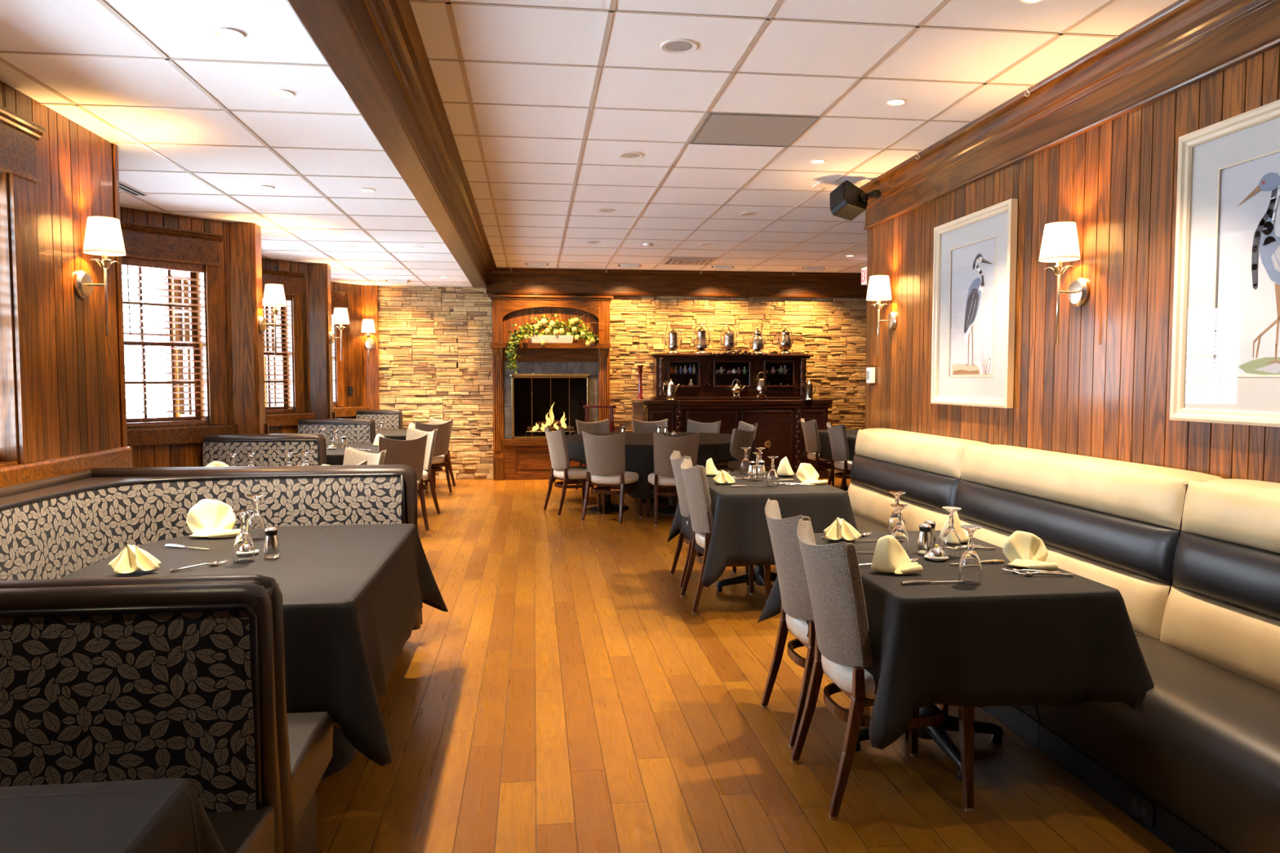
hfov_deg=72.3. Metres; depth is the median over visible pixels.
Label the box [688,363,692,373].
bottle
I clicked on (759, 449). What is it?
goblet
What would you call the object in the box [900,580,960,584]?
table knife
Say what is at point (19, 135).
window
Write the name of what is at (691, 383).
figurine
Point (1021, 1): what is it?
recessed light
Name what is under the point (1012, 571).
fork
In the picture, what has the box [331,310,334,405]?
window blind
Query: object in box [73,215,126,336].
wall sconce
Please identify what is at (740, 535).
tablecloth
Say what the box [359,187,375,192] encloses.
recessed light
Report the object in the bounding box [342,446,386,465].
dining chair
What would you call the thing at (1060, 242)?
wall sconce
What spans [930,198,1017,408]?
framed print
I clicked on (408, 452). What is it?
dining chair
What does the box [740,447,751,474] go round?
goblet
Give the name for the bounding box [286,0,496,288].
ceiling beam
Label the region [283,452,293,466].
goblet
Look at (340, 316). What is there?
wall sconce
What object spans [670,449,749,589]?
dining chair
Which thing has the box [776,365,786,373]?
teapot
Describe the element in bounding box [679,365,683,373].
vase
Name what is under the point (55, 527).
bench
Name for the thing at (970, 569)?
goblet
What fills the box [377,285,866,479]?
wall
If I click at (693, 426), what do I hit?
dining chair
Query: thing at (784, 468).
cloth napkin
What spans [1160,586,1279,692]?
cushion
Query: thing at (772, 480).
goblet
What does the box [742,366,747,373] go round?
teapot
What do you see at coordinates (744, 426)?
dining chair
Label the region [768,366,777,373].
teapot
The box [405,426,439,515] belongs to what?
dining chair
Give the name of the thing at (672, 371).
pot
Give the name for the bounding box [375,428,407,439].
tablecloth
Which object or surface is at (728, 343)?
urn
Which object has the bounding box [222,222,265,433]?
column
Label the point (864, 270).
exit sign
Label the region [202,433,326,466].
bench
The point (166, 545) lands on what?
table knife
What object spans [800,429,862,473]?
tablecloth
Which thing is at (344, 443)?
salt shaker
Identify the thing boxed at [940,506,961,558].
goblet
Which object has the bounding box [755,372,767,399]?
coffee pot
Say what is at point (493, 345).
mantel shelf
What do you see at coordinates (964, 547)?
fork
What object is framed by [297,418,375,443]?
bench
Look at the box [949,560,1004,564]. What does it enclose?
table knife
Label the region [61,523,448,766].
tablecloth
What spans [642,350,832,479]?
sideboard
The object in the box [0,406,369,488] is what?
trim
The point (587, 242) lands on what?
recessed light
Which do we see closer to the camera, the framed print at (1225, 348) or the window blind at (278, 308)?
the framed print at (1225, 348)
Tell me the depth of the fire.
12.90 m
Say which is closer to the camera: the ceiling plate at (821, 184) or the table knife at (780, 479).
the table knife at (780, 479)
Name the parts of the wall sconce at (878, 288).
stem, lamp shade, shade trim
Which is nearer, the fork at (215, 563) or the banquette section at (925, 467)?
the fork at (215, 563)
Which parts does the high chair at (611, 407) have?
leg, rail, leg, leg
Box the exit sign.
[861,266,866,284]
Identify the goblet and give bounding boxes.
[226,453,238,466]
[232,509,254,563]
[244,452,256,466]
[246,493,265,540]
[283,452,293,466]
[299,451,310,465]
[320,426,326,444]
[331,428,339,448]
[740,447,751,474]
[751,452,763,480]
[755,447,764,466]
[766,456,778,486]
[888,491,905,534]
[890,503,909,554]
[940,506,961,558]
[958,524,982,585]
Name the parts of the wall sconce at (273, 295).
stem, lamp shade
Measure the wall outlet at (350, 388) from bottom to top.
0.110 m
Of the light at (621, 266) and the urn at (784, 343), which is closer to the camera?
the light at (621, 266)
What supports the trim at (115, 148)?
attached to the wall at (81, 364)
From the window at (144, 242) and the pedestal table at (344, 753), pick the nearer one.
the pedestal table at (344, 753)
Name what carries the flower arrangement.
on the fireplace surround
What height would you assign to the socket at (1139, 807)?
0.034 m
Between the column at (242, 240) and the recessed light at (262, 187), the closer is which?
the recessed light at (262, 187)
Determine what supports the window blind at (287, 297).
attached to the window at (291, 282)
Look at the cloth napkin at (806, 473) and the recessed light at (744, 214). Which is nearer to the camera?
the cloth napkin at (806, 473)
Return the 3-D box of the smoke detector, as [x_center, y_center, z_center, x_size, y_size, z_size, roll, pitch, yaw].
[0.096,-2.127,10.288,0.120,0.035,0.120,0,3,-7]
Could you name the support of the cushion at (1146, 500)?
on the banquette section at (1116, 524)
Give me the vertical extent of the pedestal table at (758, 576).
0.757 m
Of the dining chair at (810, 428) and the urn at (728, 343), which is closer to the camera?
the dining chair at (810, 428)
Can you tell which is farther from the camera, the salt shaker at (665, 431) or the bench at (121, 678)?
the salt shaker at (665, 431)
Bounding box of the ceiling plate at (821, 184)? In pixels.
[812,180,861,187]
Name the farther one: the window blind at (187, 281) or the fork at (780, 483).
the window blind at (187, 281)
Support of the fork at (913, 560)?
on the tablecloth at (1008, 638)
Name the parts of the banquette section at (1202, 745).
seat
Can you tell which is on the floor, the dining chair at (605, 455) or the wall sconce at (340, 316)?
the dining chair at (605, 455)
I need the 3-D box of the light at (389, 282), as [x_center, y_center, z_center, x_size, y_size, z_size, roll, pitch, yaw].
[-3.261,-1.948,11.805,0.320,0.047,0.120,0,3,-7]
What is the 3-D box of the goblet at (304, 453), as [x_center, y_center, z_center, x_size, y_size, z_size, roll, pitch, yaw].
[-2.317,0.270,6.068,0.076,0.192,0.076,-1,3,-21]
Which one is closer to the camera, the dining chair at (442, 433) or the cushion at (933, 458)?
the cushion at (933, 458)
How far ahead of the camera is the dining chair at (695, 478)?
5.49 m
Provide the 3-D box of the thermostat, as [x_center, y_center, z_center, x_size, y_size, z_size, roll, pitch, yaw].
[1.894,-0.423,7.250,0.085,0.170,0.180,0,3,-7]
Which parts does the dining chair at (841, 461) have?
leg, backrest, seat frame, seat, leg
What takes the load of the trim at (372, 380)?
attached to the wall at (435, 352)
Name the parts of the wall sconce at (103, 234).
arm, shade trim, lamp shade, shade trim, stem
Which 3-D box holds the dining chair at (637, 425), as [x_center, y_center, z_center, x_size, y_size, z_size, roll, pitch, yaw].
[0.151,0.371,11.526,0.487,0.933,0.566,0,3,-5]
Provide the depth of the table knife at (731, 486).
5.64 m
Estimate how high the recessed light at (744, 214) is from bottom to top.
0.008 m
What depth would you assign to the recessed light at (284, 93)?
4.07 m
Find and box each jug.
[682,365,688,373]
[718,366,724,373]
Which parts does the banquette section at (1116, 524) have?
seat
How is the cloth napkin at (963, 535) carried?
on the tablecloth at (1008, 638)
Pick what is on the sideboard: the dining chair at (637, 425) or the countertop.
the countertop
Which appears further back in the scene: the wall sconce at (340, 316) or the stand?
the stand
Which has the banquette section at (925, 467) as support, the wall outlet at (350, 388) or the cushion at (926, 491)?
the cushion at (926, 491)
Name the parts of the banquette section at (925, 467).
seat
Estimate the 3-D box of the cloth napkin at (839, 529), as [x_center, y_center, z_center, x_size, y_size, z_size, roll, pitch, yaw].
[0.870,0.436,3.765,0.161,0.092,0.149,1,3,13]
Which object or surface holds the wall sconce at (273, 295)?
attached to the wall at (81, 364)
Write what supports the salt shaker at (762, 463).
on the tablecloth at (740, 535)
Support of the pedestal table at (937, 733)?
on the floor
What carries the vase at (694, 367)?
on the sideboard
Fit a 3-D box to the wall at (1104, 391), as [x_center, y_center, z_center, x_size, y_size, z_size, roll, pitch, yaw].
[2.694,-0.164,1.863,0.200,3.045,11.260,0,3,-7]
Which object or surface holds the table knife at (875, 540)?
on the tablecloth at (1008, 638)
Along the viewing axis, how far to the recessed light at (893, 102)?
5.01 m
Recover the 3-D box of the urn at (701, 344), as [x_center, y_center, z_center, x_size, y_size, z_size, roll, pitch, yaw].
[0.900,-1.279,12.833,0.256,0.425,0.256,0,3,-7]
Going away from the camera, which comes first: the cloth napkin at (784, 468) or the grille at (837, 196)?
the cloth napkin at (784, 468)
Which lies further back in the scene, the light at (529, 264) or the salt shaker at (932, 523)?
the light at (529, 264)
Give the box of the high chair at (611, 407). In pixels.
[582,405,616,480]
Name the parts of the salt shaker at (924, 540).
glass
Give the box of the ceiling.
[0,0,1177,287]
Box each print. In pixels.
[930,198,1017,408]
[1169,99,1279,426]
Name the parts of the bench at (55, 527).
patterned panel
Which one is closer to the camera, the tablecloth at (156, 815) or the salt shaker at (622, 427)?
the tablecloth at (156, 815)
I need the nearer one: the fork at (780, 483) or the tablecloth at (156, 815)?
the tablecloth at (156, 815)
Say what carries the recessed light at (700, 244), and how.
in the ceiling
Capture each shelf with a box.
[490,342,610,348]
[670,373,792,374]
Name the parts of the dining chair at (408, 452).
backrest, leg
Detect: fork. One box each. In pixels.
[169,560,228,572]
[733,476,750,479]
[777,482,804,484]
[784,483,816,486]
[840,532,872,540]
[858,563,871,565]
[910,556,919,562]
[960,546,995,550]
[1000,568,1061,573]
[1013,571,1073,577]
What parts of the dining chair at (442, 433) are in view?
backrest, leg, seat, seat frame, leg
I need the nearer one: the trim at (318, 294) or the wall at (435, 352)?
the trim at (318, 294)
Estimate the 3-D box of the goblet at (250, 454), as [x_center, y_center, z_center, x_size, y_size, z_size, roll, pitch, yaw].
[-2.661,0.273,5.996,0.075,0.192,0.075,0,3,8]
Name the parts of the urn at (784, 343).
bail handle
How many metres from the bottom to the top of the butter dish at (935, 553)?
0.059 m
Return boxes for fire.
[525,403,575,436]
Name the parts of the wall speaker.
knob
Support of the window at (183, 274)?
in the wall at (81, 364)
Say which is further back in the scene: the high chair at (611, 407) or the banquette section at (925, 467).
the high chair at (611, 407)
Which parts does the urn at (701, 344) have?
lid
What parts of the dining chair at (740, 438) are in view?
seat, backrest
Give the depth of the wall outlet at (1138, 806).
2.85 m
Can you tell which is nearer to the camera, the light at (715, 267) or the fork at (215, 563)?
the fork at (215, 563)
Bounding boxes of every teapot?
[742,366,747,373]
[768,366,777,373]
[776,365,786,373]
[782,365,789,373]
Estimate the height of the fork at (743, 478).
0.021 m
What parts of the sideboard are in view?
door, door frame, glass door frame, lattice panel, door, door frame, cornice, rail, glass door frame, lattice panel, door, door frame, glass door frame, door, door frame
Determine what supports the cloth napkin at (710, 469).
on the tablecloth at (740, 535)
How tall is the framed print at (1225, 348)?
1.216 m
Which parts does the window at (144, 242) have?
sash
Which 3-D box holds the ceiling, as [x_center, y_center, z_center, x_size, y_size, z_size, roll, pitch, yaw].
[0.902,-1.804,4.502,10.300,0.464,17.300,0,3,-7]
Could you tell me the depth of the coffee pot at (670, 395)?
12.45 m
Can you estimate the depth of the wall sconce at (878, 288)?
6.78 m
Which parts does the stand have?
turned post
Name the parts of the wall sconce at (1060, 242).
stem, lamp shade, shade trim, shade trim, arm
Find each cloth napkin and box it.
[107,543,160,573]
[186,498,240,537]
[204,461,228,466]
[373,433,384,445]
[408,422,414,428]
[705,457,719,475]
[712,470,735,483]
[777,457,794,475]
[795,462,827,484]
[823,517,861,540]
[871,534,922,574]
[938,511,968,542]
[1002,530,1057,570]
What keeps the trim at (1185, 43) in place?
attached to the wall at (1104, 391)
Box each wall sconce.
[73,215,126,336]
[257,283,286,355]
[328,307,350,360]
[360,319,375,363]
[866,275,897,355]
[1038,221,1089,344]
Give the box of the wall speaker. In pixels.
[830,180,881,220]
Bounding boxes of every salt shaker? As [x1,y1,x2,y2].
[263,526,279,558]
[341,435,346,448]
[380,422,384,431]
[621,426,626,435]
[657,425,661,434]
[663,425,668,435]
[747,461,755,478]
[759,460,765,477]
[917,523,932,554]
[923,520,936,547]
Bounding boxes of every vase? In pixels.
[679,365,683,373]
[692,364,695,373]
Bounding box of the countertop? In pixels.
[642,399,832,408]
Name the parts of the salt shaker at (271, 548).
glass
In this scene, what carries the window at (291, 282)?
in the wall at (81, 364)
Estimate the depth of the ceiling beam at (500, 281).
12.87 m
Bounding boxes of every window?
[0,105,46,466]
[120,221,223,427]
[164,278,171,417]
[170,271,193,417]
[262,268,305,413]
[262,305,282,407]
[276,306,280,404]
[330,290,345,406]
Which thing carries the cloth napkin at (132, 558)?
on the tablecloth at (353, 596)
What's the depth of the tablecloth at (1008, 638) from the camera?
2.82 m
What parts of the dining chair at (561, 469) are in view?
leg, backrest, leg, seat frame, seat, leg, leg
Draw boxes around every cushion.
[847,482,949,531]
[850,454,959,514]
[854,429,964,478]
[954,479,1179,585]
[958,516,1169,639]
[960,445,1187,529]
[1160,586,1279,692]
[1171,530,1279,621]
[1181,480,1279,553]
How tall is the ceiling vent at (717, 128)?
0.010 m
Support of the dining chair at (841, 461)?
on the floor
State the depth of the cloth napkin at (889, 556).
3.13 m
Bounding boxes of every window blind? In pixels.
[121,257,205,425]
[186,280,193,414]
[262,293,291,411]
[271,308,282,405]
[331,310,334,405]
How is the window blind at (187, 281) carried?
attached to the window at (144, 242)
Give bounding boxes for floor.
[315,474,1177,852]
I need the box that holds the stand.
[630,364,643,431]
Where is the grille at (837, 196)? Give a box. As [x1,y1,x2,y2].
[830,182,844,209]
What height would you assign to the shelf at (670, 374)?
0.015 m
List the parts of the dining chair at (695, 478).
leg, backrest, seat, leg, leg, leg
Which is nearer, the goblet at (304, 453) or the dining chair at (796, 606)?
the dining chair at (796, 606)
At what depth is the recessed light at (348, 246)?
8.80 m
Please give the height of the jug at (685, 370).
0.120 m
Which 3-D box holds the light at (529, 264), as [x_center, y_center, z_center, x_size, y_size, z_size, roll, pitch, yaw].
[-1.415,-2.215,12.016,0.320,0.047,0.120,0,3,-7]
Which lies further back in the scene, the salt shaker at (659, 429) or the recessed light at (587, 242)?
the salt shaker at (659, 429)
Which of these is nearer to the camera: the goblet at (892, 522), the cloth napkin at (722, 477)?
the goblet at (892, 522)
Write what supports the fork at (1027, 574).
on the tablecloth at (1008, 638)
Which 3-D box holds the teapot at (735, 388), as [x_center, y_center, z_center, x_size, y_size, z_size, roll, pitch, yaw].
[1.397,-0.535,12.603,0.185,0.300,0.158,2,4,28]
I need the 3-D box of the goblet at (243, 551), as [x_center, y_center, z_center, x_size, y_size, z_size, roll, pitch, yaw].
[-1.511,0.417,3.339,0.076,0.192,0.076,-1,3,-20]
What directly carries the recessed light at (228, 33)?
in the ceiling
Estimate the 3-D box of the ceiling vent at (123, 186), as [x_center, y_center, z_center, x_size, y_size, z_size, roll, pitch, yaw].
[-3.559,-1.652,5.984,0.100,0.008,0.700,0,3,-7]
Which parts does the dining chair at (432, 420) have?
backrest, leg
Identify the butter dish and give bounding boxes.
[327,443,336,449]
[924,544,948,560]
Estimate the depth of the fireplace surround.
12.70 m
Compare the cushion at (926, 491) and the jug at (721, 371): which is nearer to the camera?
the cushion at (926, 491)
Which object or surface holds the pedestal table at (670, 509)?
on the floor
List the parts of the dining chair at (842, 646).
leg, backrest, leg, seat frame, seat, leg, leg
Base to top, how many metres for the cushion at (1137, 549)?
0.222 m
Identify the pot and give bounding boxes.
[662,378,679,399]
[670,366,674,373]
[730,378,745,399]
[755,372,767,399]
[804,379,815,399]
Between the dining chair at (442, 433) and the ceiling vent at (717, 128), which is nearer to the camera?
the ceiling vent at (717, 128)
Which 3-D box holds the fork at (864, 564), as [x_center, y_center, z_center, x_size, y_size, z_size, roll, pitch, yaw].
[0.859,0.514,3.240,0.200,0.021,0.022,0,3,-7]
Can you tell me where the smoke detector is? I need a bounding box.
[643,243,653,247]
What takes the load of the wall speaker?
attached to the wall at (1104, 391)
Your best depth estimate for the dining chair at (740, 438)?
9.53 m
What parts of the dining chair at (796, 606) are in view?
leg, backrest, seat, seat frame, leg, leg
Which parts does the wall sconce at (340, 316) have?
stem, lamp shade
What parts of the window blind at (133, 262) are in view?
ladder cord, head rail, rail, ladder cord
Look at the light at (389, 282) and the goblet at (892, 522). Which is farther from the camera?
the light at (389, 282)
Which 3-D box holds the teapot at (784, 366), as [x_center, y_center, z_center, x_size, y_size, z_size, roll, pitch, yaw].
[2.152,-0.846,13.008,0.110,0.120,0.080,2,3,28]
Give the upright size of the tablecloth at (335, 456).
0.471 m
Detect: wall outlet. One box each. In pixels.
[348,386,352,394]
[1128,789,1154,827]
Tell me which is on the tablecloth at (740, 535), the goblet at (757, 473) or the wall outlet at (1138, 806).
the goblet at (757, 473)
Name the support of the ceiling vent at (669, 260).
in the ceiling
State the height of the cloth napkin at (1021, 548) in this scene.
0.124 m
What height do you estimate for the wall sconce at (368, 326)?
0.617 m
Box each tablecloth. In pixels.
[0,777,226,852]
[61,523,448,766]
[326,442,378,465]
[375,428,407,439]
[548,431,756,498]
[666,471,857,586]
[757,530,1154,749]
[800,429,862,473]
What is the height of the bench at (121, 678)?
0.985 m
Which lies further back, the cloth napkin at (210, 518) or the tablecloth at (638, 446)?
the tablecloth at (638, 446)
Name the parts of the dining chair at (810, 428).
leg, backrest, leg, seat, seat frame, leg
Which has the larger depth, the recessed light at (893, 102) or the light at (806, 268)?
the light at (806, 268)
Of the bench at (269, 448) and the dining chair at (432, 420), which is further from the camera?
the dining chair at (432, 420)
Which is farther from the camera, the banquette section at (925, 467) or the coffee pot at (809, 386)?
the coffee pot at (809, 386)
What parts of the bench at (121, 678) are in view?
patterned panel, seat, seat, seat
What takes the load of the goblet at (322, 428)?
on the tablecloth at (335, 456)
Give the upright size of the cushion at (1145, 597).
0.245 m
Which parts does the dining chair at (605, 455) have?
leg, backrest, leg, seat frame, seat, leg, leg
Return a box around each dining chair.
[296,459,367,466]
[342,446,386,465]
[377,434,429,531]
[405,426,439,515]
[414,420,452,496]
[424,417,455,490]
[543,426,600,516]
[575,418,609,494]
[581,430,641,524]
[632,418,667,431]
[646,431,700,525]
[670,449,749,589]
[680,457,770,614]
[686,419,721,433]
[704,426,755,471]
[714,421,757,465]
[760,498,909,749]
[791,519,973,821]
[800,417,846,487]
[826,422,852,489]
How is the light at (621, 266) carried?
attached to the ceiling
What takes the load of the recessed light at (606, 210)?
in the ceiling
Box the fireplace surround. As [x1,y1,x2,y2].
[488,294,613,480]
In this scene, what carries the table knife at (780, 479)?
on the tablecloth at (740, 535)
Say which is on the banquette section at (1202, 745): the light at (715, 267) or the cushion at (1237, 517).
the cushion at (1237, 517)
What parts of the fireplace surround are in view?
panel, brass door frame, cornice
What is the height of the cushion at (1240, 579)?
0.222 m
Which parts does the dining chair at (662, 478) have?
leg, leg, seat, seat frame, backrest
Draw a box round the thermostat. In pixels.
[859,364,878,386]
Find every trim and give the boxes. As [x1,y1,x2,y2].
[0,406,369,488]
[111,143,127,447]
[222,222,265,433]
[306,262,333,418]
[364,284,380,409]
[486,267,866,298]
[859,0,1279,229]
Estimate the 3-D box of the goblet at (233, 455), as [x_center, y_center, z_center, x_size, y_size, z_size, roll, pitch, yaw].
[-2.754,0.277,5.934,0.076,0.192,0.076,-2,4,-31]
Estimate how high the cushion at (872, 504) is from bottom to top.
0.245 m
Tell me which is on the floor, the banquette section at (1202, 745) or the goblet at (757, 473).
the banquette section at (1202, 745)
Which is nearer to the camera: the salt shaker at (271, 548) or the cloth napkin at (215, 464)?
the salt shaker at (271, 548)
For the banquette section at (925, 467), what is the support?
on the floor
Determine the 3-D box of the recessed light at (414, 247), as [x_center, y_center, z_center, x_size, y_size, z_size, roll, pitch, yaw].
[-2.248,-1.808,8.869,0.110,0.008,0.110,0,3,-7]
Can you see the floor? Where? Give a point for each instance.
(567, 696)
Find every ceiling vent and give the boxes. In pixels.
[119,181,148,195]
[662,257,717,265]
[689,112,819,146]
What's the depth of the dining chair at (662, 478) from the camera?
8.77 m
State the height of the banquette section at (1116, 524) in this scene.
1.080 m
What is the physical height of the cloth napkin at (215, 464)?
0.143 m
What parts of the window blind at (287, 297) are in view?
head rail, rail, ladder cord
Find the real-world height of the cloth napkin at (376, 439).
0.126 m
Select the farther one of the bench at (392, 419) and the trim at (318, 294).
the bench at (392, 419)
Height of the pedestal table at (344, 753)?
0.757 m
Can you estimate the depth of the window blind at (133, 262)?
7.09 m
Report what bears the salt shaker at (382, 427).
on the tablecloth at (393, 433)
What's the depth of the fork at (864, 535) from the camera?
3.86 m
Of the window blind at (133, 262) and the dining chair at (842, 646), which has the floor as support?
the dining chair at (842, 646)
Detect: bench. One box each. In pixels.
[0,464,422,630]
[0,573,333,852]
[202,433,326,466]
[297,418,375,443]
[355,409,403,429]
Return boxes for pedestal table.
[321,727,358,779]
[586,488,677,515]
[715,484,848,591]
[855,703,1003,781]
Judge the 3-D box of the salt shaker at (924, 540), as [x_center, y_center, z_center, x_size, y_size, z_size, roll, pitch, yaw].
[1.135,0.446,3.492,0.057,0.118,0.057,0,3,-7]
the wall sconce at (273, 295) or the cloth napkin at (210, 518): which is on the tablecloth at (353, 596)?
the cloth napkin at (210, 518)
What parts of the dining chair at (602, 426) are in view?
backrest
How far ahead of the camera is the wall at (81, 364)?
4.66 m
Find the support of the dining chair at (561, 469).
on the floor
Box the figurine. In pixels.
[688,378,693,385]
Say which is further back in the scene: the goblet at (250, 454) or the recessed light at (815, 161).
the recessed light at (815, 161)
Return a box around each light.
[213,26,244,39]
[257,185,275,190]
[269,88,294,97]
[342,245,354,248]
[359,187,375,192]
[385,280,410,284]
[412,246,423,248]
[524,262,548,266]
[585,240,600,244]
[597,208,616,213]
[617,264,641,268]
[618,151,644,159]
[660,38,697,53]
[698,243,713,245]
[711,265,734,270]
[739,212,758,216]
[802,266,825,271]
[810,159,826,164]
[885,98,906,106]
[1019,0,1042,3]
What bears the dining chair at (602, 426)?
on the floor
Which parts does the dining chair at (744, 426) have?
seat, backrest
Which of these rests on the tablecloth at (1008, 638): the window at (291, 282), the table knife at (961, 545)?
the table knife at (961, 545)
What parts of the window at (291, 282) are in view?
sash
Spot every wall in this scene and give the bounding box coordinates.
[0,80,366,467]
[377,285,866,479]
[865,44,1279,483]
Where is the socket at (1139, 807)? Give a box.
[1130,799,1147,817]
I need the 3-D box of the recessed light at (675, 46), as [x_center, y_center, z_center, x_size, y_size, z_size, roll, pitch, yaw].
[0.186,-1.809,4.172,0.180,0.008,0.180,0,3,-7]
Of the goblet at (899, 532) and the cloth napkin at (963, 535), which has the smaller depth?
the goblet at (899, 532)
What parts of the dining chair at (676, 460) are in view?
leg, backrest, leg, leg, leg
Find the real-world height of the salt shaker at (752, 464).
0.118 m
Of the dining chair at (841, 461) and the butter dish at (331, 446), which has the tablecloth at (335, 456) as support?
the butter dish at (331, 446)
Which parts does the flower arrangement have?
flower, flower, flower, flower, planter, flower, flower, flower, flower, flower, flower, flower, flower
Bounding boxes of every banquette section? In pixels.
[847,427,991,532]
[954,444,1224,750]
[1036,479,1279,852]
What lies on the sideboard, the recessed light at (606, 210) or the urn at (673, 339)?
the urn at (673, 339)
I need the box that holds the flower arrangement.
[505,310,606,373]
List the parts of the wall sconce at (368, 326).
lamp shade, stem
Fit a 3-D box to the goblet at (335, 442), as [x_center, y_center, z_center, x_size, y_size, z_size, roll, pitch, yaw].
[-3.067,0.120,8.833,0.076,0.192,0.076,0,3,6]
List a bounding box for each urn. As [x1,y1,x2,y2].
[664,321,681,353]
[693,324,709,353]
[720,324,737,352]
[749,324,765,353]
[777,325,793,353]
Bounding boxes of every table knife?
[164,544,209,549]
[730,484,760,487]
[764,479,794,480]
[856,539,878,542]
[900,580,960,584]
[937,545,981,548]
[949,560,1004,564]
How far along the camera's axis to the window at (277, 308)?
11.37 m
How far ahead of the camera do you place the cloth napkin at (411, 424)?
11.64 m
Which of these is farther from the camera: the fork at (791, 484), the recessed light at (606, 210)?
the recessed light at (606, 210)
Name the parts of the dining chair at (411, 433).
backrest, seat, leg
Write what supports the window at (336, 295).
in the wall at (81, 364)
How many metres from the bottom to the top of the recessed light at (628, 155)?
0.008 m

